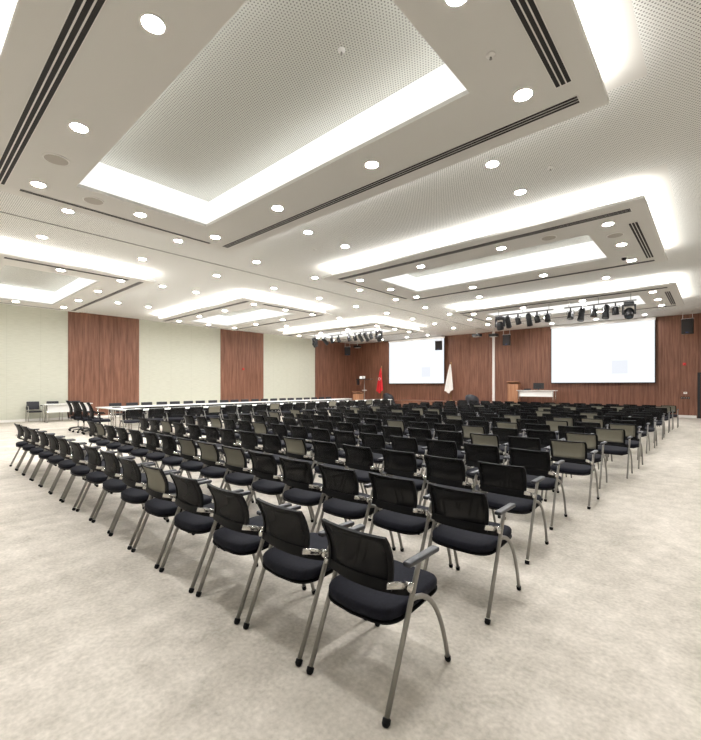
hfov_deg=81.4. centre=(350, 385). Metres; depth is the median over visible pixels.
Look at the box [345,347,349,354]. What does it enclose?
speaker
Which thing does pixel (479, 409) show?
chair
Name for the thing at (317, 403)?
conference table
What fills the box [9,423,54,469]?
chair
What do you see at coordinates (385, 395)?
lounge armchair
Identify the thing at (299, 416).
chair
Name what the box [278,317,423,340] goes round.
ceiling panel
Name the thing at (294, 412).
chair
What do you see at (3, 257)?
air diffuser
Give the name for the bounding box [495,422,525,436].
chair
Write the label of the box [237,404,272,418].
conference table
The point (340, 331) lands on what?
bar
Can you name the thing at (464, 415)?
chair
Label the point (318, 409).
chair
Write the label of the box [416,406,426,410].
chair
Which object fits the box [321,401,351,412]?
conference table
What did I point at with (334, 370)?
wall panel
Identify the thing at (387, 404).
conference table
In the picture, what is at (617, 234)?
ceiling speaker
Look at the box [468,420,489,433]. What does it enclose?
chair
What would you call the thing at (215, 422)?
chair
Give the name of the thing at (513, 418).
chair
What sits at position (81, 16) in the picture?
air diffuser
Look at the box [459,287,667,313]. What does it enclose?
air diffuser
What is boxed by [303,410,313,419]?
chair
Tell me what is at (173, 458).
chair
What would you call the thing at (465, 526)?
chair
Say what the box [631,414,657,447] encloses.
chair
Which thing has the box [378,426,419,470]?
chair
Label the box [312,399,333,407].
conference table
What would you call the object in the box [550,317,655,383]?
projection screen
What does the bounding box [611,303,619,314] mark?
spotlight
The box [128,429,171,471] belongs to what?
chair
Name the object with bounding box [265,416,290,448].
chair
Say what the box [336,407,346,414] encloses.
chair
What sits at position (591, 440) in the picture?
chair
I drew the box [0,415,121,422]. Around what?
baseboard
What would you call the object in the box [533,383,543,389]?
desktop monitor
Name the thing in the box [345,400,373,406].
conference table
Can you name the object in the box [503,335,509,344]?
speaker grille
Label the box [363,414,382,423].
chair
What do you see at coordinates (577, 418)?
chair
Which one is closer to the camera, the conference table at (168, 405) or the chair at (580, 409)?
the chair at (580, 409)
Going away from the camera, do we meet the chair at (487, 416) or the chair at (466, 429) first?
the chair at (466, 429)
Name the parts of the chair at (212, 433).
panel, backrest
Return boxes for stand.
[356,379,372,399]
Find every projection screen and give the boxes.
[388,336,444,383]
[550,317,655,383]
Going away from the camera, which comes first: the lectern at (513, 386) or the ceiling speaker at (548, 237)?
the ceiling speaker at (548, 237)
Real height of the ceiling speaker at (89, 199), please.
0.014 m
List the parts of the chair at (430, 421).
backrest, panel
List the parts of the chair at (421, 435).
panel, backrest, seat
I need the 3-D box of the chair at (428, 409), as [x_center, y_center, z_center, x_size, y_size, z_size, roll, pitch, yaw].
[2.654,1.084,12.506,0.540,0.780,0.581,0,0,41]
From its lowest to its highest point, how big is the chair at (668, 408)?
0.780 m
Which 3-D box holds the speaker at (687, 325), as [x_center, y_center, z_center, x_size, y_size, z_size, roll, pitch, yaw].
[14.989,-2.807,18.113,0.333,1.014,0.440,0,0,-43]
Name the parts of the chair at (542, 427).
panel, backrest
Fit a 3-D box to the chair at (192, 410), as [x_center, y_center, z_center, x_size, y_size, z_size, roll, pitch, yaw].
[-5.254,1.084,13.603,0.581,0.780,0.605,0,0,41]
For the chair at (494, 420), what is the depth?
8.90 m
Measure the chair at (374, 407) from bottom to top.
0.780 m
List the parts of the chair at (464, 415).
panel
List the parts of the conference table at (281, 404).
modesty panel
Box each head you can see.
[375,331,382,341]
[495,316,504,330]
[622,301,635,318]
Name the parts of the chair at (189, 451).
panel, backrest, seat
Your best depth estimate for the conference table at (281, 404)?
17.18 m
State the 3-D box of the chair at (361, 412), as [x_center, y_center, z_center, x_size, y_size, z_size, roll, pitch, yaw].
[0.498,1.084,11.604,0.540,0.780,0.581,0,0,42]
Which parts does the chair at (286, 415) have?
panel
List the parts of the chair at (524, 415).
panel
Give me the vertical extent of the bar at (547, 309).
0.249 m
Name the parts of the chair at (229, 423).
panel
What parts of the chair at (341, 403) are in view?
backrest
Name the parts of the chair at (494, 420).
backrest, panel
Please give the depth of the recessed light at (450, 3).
3.19 m
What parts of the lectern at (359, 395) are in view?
panel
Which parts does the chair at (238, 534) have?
leg, panel, backrest, seat, armrest, leg, armrest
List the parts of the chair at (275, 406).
backrest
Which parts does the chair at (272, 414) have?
panel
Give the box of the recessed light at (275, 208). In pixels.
[271,206,283,210]
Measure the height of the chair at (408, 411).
0.780 m
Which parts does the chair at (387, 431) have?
seat, backrest, panel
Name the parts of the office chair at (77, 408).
backrest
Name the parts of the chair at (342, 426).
panel, backrest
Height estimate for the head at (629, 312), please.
0.552 m
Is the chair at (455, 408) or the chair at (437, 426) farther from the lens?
the chair at (455, 408)
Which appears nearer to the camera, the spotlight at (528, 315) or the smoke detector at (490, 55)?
the smoke detector at (490, 55)
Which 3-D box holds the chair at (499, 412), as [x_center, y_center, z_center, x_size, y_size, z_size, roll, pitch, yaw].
[4.296,1.084,10.998,0.540,0.780,0.581,0,0,42]
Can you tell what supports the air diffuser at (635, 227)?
attached to the ceiling panel at (585, 246)
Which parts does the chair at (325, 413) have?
panel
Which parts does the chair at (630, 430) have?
backrest, panel, seat, leg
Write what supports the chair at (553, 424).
on the floor
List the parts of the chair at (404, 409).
panel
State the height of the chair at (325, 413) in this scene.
0.780 m
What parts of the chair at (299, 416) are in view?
panel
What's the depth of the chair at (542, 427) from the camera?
7.35 m
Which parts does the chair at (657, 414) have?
backrest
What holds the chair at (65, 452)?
on the floor
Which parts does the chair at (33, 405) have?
backrest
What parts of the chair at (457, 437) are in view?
backrest, panel, seat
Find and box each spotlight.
[312,338,317,347]
[322,337,328,344]
[358,333,363,341]
[363,332,369,341]
[505,315,511,327]
[515,314,521,324]
[526,313,532,326]
[534,312,540,322]
[545,311,550,321]
[567,308,573,319]
[577,307,584,321]
[590,305,597,316]
[602,304,609,319]
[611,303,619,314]
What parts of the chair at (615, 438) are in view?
backrest, panel, seat, leg, leg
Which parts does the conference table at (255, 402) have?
modesty panel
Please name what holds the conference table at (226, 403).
on the floor
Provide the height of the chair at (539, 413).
0.780 m
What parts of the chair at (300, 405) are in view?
backrest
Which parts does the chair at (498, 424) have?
backrest, panel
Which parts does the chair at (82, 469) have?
leg, backrest, panel, leg, seat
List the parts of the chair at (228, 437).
panel, backrest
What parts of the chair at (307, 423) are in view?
panel, backrest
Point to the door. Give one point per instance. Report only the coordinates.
(698, 373)
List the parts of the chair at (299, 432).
panel, backrest, seat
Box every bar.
[312,331,342,337]
[346,329,381,333]
[495,309,553,316]
[564,294,636,308]
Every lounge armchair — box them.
[383,393,394,404]
[465,394,478,403]
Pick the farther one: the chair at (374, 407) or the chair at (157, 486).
the chair at (374, 407)
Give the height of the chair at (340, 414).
0.780 m
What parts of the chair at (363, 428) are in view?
panel, backrest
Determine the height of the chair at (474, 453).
0.810 m
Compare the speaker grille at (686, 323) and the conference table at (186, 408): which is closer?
the conference table at (186, 408)
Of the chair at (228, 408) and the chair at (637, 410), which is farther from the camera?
the chair at (228, 408)
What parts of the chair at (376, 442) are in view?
panel, backrest, seat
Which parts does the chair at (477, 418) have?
panel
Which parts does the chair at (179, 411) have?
seat, backrest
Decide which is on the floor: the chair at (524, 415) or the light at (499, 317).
the chair at (524, 415)
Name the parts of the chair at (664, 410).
backrest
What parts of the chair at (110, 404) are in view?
backrest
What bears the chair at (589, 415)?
on the floor
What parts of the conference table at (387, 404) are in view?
modesty panel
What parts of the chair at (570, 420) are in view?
backrest, panel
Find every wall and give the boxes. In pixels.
[0,304,314,419]
[355,313,700,415]
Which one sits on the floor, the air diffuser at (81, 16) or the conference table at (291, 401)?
the conference table at (291, 401)
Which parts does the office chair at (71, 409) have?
backrest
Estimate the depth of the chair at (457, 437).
6.18 m
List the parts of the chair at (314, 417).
panel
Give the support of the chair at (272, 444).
on the floor
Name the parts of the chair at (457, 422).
panel, backrest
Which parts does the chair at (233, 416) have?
panel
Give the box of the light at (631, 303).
[624,301,633,306]
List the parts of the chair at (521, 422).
panel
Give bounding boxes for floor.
[0,413,700,739]
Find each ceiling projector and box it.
[472,329,481,336]
[489,329,498,336]
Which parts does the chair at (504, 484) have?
leg, backrest, panel, seat, leg, armrest, leg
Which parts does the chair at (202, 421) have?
backrest, panel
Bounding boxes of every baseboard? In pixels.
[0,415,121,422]
[678,415,696,417]
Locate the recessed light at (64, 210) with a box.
[61,209,74,213]
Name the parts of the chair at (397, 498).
leg, leg, panel, backrest, seat, leg, leg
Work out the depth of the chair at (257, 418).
9.51 m
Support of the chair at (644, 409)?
on the floor
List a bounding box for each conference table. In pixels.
[41,403,92,422]
[96,406,129,428]
[111,408,148,432]
[118,405,166,427]
[145,407,196,425]
[165,404,203,407]
[197,402,235,405]
[197,405,239,421]
[230,401,262,404]
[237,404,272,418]
[259,401,289,410]
[271,403,302,419]
[284,400,312,409]
[296,401,328,413]
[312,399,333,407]
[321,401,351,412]
[327,398,350,410]
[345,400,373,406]
[370,399,391,406]
[517,390,557,403]
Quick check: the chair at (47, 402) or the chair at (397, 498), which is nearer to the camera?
the chair at (397, 498)
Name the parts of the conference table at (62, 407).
leg frame, modesty panel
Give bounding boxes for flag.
[376,366,382,398]
[444,364,452,400]
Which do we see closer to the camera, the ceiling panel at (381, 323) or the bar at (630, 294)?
the bar at (630, 294)
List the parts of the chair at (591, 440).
backrest, panel, seat, leg, leg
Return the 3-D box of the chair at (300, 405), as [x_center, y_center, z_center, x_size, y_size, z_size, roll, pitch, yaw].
[-2.228,1.084,16.961,0.581,0.780,0.605,0,0,43]
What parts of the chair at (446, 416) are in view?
panel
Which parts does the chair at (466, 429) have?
backrest, panel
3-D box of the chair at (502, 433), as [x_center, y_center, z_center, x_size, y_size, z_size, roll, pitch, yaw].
[2.686,1.084,6.871,0.540,0.780,0.581,0,0,42]
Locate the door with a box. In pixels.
[697,372,700,417]
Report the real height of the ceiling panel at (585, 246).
0.540 m
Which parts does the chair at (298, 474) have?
panel, backrest, seat, leg, leg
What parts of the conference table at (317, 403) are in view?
modesty panel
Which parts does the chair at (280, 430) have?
panel, backrest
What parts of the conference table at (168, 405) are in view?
modesty panel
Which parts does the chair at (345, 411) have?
panel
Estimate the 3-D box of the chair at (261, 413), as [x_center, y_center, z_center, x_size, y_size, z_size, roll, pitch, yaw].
[-2.293,1.084,11.333,0.540,0.780,0.581,0,0,42]
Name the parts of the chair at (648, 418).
backrest, seat, leg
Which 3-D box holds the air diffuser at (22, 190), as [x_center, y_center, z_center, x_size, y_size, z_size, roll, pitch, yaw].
[-4.007,-2.995,7.404,0.080,0.008,3.170,0,0,42]
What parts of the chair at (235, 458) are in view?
panel, backrest, seat, leg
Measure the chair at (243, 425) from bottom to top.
0.810 m
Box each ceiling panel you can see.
[0,0,608,252]
[0,242,155,312]
[152,291,331,330]
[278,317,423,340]
[322,187,667,301]
[449,276,683,324]
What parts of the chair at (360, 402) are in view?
backrest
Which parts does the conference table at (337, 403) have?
modesty panel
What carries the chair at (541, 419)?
on the floor
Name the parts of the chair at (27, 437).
leg, backrest, panel, seat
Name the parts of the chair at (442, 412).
panel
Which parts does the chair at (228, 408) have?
backrest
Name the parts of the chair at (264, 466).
leg, panel, backrest, seat, leg, leg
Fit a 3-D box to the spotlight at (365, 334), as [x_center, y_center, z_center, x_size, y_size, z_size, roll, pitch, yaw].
[0.825,-2.538,21.277,0.430,0.503,0.250,0,0,-44]
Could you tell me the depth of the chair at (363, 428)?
7.34 m
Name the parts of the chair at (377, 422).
backrest, panel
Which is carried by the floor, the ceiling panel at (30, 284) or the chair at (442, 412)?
the chair at (442, 412)
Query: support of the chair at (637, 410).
on the floor
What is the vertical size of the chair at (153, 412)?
0.780 m
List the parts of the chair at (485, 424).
panel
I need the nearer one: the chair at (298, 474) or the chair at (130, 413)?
the chair at (298, 474)
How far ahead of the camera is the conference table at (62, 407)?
16.75 m
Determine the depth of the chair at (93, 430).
7.93 m
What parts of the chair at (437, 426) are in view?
backrest, panel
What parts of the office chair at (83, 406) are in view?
backrest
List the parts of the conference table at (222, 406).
modesty panel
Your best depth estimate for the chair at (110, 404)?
15.36 m
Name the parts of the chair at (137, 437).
panel, backrest, seat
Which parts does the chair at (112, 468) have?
leg, panel, backrest, leg, seat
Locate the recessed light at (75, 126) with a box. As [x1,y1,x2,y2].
[68,122,89,133]
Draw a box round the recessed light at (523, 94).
[512,87,533,101]
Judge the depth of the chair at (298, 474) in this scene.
3.84 m
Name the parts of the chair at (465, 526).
leg, leg, panel, backrest, seat, leg, armrest, leg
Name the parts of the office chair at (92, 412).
backrest, seat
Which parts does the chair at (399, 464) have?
panel, backrest, seat, leg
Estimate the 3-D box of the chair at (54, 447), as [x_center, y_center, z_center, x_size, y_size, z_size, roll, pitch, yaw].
[-4.189,1.099,6.054,0.540,0.810,0.600,0,0,42]
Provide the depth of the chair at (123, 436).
6.79 m
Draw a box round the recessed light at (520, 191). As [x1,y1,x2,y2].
[514,189,526,194]
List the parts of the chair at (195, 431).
panel, backrest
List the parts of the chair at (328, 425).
backrest, panel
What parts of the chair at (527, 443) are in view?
backrest, panel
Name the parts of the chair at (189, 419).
panel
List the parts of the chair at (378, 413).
panel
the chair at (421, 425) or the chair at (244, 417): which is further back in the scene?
the chair at (244, 417)
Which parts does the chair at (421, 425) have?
panel, backrest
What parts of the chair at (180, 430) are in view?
panel, backrest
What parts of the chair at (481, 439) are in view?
panel, backrest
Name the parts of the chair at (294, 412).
panel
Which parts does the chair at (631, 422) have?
backrest, panel, leg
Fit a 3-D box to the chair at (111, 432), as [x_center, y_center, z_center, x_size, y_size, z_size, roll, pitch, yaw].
[-4.120,1.099,7.362,0.540,0.810,0.600,0,0,42]
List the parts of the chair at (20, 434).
leg, panel, backrest, seat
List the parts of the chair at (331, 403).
backrest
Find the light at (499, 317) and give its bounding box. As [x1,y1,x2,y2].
[495,316,504,319]
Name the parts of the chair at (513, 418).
panel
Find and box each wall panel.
[68,311,138,416]
[220,329,262,401]
[315,340,354,400]
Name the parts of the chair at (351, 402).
backrest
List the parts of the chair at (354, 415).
panel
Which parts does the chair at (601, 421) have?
backrest, panel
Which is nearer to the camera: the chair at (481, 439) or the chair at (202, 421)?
the chair at (481, 439)
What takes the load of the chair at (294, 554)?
on the floor
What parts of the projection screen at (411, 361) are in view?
screen frame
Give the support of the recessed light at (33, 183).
attached to the ceiling panel at (242, 109)
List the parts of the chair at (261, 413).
panel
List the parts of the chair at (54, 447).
leg, panel, backrest, leg, seat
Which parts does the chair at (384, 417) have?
backrest, panel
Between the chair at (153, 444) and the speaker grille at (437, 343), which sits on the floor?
the chair at (153, 444)
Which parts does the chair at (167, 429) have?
panel, backrest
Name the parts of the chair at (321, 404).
backrest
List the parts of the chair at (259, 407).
backrest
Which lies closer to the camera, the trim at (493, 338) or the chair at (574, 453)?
the chair at (574, 453)
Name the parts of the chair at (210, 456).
panel, backrest, seat, leg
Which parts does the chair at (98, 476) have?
leg, backrest, panel, leg, seat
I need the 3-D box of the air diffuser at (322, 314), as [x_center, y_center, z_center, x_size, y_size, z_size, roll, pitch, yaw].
[-3.688,-2.995,19.512,6.850,0.008,0.140,0,0,42]
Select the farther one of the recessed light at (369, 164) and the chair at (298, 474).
the recessed light at (369, 164)
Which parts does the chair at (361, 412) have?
panel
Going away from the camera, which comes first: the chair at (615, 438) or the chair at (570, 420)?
the chair at (615, 438)
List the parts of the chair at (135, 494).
leg, panel, backrest, leg, armrest, seat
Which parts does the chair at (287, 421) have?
panel, backrest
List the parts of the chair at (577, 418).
panel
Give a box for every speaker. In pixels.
[42,153,69,165]
[82,196,103,204]
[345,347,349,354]
[435,334,441,349]
[503,330,510,345]
[541,235,556,240]
[606,232,623,237]
[681,311,693,333]
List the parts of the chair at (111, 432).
panel, backrest, seat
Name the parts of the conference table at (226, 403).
modesty panel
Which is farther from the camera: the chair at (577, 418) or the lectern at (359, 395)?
the lectern at (359, 395)
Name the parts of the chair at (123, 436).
panel, backrest, seat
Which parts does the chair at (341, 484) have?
leg, panel, backrest, seat, leg, leg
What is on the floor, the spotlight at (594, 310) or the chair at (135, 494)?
the chair at (135, 494)
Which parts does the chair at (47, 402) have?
backrest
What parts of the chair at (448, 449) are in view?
panel, backrest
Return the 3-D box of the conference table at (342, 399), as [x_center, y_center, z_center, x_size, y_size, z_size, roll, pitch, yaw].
[-0.654,1.127,23.218,0.660,0.745,1.522,0,0,42]
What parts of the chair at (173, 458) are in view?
panel, backrest, seat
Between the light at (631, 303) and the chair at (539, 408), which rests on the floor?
the chair at (539, 408)
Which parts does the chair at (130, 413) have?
seat, backrest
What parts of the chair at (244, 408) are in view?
backrest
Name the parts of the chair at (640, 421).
backrest, panel, leg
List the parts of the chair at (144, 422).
backrest, panel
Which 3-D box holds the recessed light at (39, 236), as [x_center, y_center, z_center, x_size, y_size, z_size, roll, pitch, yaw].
[-6.890,-3.316,9.100,0.210,0.008,0.210,0,0,42]
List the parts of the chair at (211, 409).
seat, backrest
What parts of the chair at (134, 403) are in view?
backrest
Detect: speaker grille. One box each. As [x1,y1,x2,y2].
[435,341,440,349]
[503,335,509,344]
[682,319,691,332]
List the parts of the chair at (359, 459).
panel, backrest, seat, leg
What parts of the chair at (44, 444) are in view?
leg, backrest, panel, leg, seat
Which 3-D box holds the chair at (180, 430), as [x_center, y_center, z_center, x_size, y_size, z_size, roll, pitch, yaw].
[-3.108,1.099,7.849,0.540,0.810,0.600,0,0,42]
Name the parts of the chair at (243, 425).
panel, backrest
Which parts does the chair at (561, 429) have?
panel, backrest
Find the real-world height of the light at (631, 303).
0.120 m
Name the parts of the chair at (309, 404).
backrest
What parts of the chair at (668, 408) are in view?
backrest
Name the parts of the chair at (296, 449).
panel, backrest, seat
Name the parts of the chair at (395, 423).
backrest, panel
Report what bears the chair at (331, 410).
on the floor
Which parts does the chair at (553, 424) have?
backrest, panel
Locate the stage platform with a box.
[394,399,504,406]
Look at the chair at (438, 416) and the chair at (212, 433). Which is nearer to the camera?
the chair at (212, 433)
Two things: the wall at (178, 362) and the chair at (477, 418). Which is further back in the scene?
the wall at (178, 362)
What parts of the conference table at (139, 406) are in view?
leg frame, modesty panel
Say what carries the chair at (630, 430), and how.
on the floor
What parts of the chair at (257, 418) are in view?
panel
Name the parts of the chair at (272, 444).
panel, backrest, seat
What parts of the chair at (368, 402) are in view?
backrest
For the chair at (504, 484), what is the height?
0.810 m
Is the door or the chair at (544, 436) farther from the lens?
the door
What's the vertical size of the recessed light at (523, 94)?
0.008 m
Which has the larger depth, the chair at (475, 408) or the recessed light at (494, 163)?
the chair at (475, 408)
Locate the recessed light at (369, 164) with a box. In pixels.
[364,161,378,168]
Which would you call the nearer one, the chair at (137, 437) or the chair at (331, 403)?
the chair at (137, 437)
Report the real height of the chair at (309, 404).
0.780 m
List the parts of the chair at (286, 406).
backrest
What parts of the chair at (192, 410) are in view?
backrest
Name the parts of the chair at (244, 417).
panel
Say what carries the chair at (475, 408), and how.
on the floor
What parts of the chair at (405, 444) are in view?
panel, backrest, seat, leg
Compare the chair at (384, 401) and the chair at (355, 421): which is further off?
the chair at (384, 401)
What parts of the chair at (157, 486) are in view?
leg, panel, backrest, leg, armrest, seat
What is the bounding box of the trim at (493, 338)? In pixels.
[492,332,494,400]
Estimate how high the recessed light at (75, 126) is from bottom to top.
0.008 m
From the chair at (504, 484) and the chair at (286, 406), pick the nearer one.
the chair at (504, 484)
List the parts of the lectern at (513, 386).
panel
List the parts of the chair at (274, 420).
backrest, panel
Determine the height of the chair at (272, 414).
0.780 m
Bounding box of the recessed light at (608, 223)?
[601,222,614,226]
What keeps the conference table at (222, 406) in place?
on the floor
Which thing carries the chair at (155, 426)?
on the floor
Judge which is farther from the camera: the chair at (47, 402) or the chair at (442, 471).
the chair at (47, 402)
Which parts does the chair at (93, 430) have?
backrest, panel, seat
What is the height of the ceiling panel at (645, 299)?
0.540 m
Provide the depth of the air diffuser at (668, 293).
13.83 m
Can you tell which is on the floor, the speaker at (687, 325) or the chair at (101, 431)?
the chair at (101, 431)
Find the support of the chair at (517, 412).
on the floor
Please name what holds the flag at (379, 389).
on the floor
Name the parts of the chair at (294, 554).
leg, panel, backrest, armrest, seat, leg, leg, armrest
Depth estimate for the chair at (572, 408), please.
13.55 m
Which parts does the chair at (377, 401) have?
backrest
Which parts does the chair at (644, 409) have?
backrest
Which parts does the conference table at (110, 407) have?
leg frame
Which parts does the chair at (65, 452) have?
leg, backrest, panel, leg, seat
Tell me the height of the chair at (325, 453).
0.810 m
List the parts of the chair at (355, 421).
backrest, panel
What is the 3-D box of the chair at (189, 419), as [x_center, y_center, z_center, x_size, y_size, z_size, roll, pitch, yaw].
[-3.647,1.099,9.723,0.540,0.810,0.600,0,0,42]
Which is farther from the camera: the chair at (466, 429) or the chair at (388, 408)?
the chair at (388, 408)
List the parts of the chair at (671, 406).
backrest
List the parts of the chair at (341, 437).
seat, panel, backrest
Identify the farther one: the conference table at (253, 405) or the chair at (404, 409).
the conference table at (253, 405)
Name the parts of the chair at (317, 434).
backrest, panel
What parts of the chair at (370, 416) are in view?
panel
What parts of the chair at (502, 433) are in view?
seat, panel, backrest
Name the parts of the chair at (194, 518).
leg, panel, backrest, seat, leg, armrest, armrest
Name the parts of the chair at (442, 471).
leg, panel, backrest, seat, armrest, leg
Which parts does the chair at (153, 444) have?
panel, backrest, seat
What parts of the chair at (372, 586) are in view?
leg, panel, backrest, armrest, seat, leg, armrest, leg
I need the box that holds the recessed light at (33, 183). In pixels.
[29,181,46,187]
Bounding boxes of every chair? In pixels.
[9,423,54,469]
[16,425,56,474]
[22,427,64,479]
[26,401,42,421]
[31,430,83,486]
[40,433,95,492]
[46,401,62,421]
[49,436,109,500]
[61,440,112,510]
[66,400,87,430]
[70,401,94,432]
[76,444,144,520]
[79,402,102,434]
[86,402,110,436]
[87,421,122,455]
[91,449,165,533]
[94,422,129,458]
[104,424,142,462]
[108,403,126,425]
[109,455,187,549]
[115,426,156,467]
[119,409,143,429]
[126,402,137,424]
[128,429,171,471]
[131,463,217,568]
[138,417,152,437]
[140,408,164,432]
[141,402,151,404]
[142,431,189,477]
[148,419,180,450]
[157,402,166,407]
[159,434,207,487]
[159,472,257,592]
[160,420,185,447]
[165,407,186,426]
[170,401,179,403]
[172,422,194,444]
[177,437,229,490]
[182,406,202,424]
[184,415,196,434]
[187,424,224,460]
[196,416,210,435]
[196,483,305,624]
[197,441,253,502]
[199,426,237,471]
[203,406,222,426]
[209,417,237,453]
[218,428,247,459]
[219,405,236,425]
[219,419,239,455]
[221,445,279,503]
[227,413,240,442]
[236,404,253,421]
[237,420,258,461]
[238,430,281,474]
[240,414,253,431]
[243,498,366,666]
[247,422,285,462]
[247,450,313,521]
[250,404,266,415]
[252,415,268,430]
[257,411,267,424]
[260,433,288,473]
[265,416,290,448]
[266,403,281,421]
[269,412,283,424]
[270,423,290,447]
[279,403,292,415]
[279,456,348,532]
[282,412,298,425]
[282,417,308,436]
[283,436,316,469]
[289,402,304,419]
[289,425,312,455]
[290,409,300,422]
[296,413,316,426]
[299,419,317,456]
[302,402,315,414]
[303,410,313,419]
[306,518,450,728]
[310,427,343,456]
[311,415,335,428]
[311,440,363,492]
[315,401,326,410]
[316,420,337,442]
[316,464,395,550]
[317,408,330,413]
[317,411,328,420]
[326,401,336,409]
[327,416,345,429]
[329,409,344,420]
[331,412,343,421]
[333,430,373,465]
[335,401,345,408]
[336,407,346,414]
[336,422,359,445]
[342,444,385,520]
[343,409,363,430]
[345,400,354,408]
[345,417,360,435]
[347,413,363,423]
[349,407,359,412]
[355,400,363,406]
[357,410,369,422]
[357,424,389,466]
[360,433,390,466]
[362,408,373,413]
[363,400,371,407]
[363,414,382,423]
[365,418,386,434]
[368,472,452,567]
[370,406,380,410]
[371,399,379,405]
[373,411,385,419]
[376,399,387,405]
[376,408,387,421]
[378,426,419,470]
[381,415,406,429]
[381,448,435,504]
[383,406,393,414]
[386,420,408,437]
[389,412,402,419]
[390,436,427,495]
[391,409,405,415]
[397,407,408,415]
[399,416,416,433]
[406,413,420,421]
[407,410,424,421]
[408,421,434,445]
[408,428,436,470]
[411,408,423,416]
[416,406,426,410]
[417,455,479,534]
[421,417,438,436]
[422,439,473,499]
[423,483,520,624]
[424,411,444,422]
[425,414,441,423]
[427,408,442,421]
[430,406,441,414]
[433,423,465,443]
[436,430,478,480]
[441,411,455,423]
[443,409,460,415]
[444,419,466,442]
[445,407,457,414]
[445,415,467,424]
[457,406,468,414]
[460,410,478,424]
[460,412,476,424]
[461,408,477,414]
[461,425,492,446]
[463,443,509,517]
[466,433,507,481]
[467,416,491,432]
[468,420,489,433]
[472,406,484,413]
[477,461,548,564]
[478,408,494,416]
[479,411,493,416]
[481,413,498,429]
[488,407,501,412]
[491,417,510,432]
[491,427,526,453]
[495,409,509,415]
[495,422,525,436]
[498,411,514,417]
[503,414,522,432]
[505,448,566,529]
[506,408,518,412]
[506,436,553,500]
[515,410,529,414]
[516,419,537,435]
[519,412,536,433]
[524,408,538,412]
[524,423,557,464]
[526,429,566,476]
[527,416,546,424]
[529,405,540,408]
[535,411,551,415]
[538,407,551,410]
[542,413,560,419]
[543,409,558,413]
[544,439,599,508]
[545,420,567,439]
[552,417,573,434]
[555,425,594,464]
[556,408,570,411]
[556,411,573,416]
[561,432,607,488]
[563,406,576,409]
[563,410,579,414]
[567,414,586,425]
[575,422,607,460]
[576,408,590,412]
[579,412,597,418]
[580,418,608,456]
[582,407,596,410]
[585,410,602,415]
[593,415,614,427]
[594,428,632,478]
[596,409,612,415]
[605,413,624,419]
[606,423,642,468]
[608,411,630,416]
[608,419,641,459]
[610,406,624,411]
[619,410,635,416]
[621,417,649,453]
[622,408,638,411]
[629,407,644,411]
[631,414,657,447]
[632,412,656,442]
[642,410,664,439]
[644,409,664,433]
[650,407,669,432]
[655,406,673,429]
[659,405,678,427]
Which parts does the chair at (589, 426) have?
panel, backrest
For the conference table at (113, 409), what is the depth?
13.02 m
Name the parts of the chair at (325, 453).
panel, backrest, seat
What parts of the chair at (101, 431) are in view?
panel, backrest, seat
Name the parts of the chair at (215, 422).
backrest, panel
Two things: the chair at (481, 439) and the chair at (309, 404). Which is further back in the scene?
the chair at (309, 404)
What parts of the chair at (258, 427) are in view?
panel, backrest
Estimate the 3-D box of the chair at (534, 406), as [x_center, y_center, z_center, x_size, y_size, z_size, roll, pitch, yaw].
[6.639,1.084,14.498,0.540,0.780,0.581,0,0,42]
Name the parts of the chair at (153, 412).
seat, backrest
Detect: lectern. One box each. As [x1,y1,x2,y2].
[352,391,363,399]
[506,381,520,402]
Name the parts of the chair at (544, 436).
backrest, panel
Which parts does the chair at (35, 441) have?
leg, panel, backrest, seat, leg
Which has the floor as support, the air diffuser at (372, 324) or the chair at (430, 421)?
the chair at (430, 421)
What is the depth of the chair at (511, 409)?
12.78 m
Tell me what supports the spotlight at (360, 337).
hanging from the bar at (363, 329)
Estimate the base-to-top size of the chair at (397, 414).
0.780 m
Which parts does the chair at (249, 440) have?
backrest, panel, seat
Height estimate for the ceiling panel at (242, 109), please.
0.540 m
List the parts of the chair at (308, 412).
panel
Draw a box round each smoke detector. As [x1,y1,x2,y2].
[338,47,344,54]
[486,51,494,59]
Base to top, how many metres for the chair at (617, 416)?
0.780 m
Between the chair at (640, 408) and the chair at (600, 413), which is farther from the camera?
the chair at (640, 408)
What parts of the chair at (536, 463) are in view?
panel, backrest, seat, leg, armrest, leg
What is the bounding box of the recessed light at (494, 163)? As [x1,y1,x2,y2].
[485,160,499,167]
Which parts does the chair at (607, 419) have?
panel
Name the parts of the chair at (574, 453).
backrest, panel, seat, leg, leg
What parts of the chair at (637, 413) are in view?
backrest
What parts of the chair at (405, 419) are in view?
panel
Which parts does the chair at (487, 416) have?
panel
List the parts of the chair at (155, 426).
panel, backrest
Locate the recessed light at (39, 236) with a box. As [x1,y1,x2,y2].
[36,235,47,238]
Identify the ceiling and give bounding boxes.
[0,0,700,341]
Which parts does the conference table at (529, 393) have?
modesty panel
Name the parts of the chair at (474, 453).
seat, backrest, panel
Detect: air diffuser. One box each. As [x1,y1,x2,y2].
[0,0,106,184]
[0,302,62,309]
[3,257,129,279]
[19,189,210,243]
[71,281,143,310]
[164,301,249,321]
[222,95,580,247]
[233,314,322,329]
[262,304,316,313]
[286,324,376,335]
[338,208,631,279]
[343,281,406,298]
[413,259,654,300]
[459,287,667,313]
[509,0,571,87]
[511,305,676,322]
[628,221,653,257]
[664,291,675,304]
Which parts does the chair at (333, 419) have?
backrest, panel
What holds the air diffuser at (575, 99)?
attached to the ceiling panel at (242, 109)
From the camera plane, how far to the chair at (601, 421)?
8.57 m
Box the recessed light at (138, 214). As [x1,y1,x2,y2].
[134,212,146,217]
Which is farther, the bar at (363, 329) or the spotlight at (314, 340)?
the spotlight at (314, 340)
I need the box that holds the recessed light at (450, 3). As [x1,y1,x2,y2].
[444,0,468,7]
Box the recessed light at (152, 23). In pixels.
[139,12,166,34]
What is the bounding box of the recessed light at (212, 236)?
[210,235,220,238]
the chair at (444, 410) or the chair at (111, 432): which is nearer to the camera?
the chair at (111, 432)
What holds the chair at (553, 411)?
on the floor

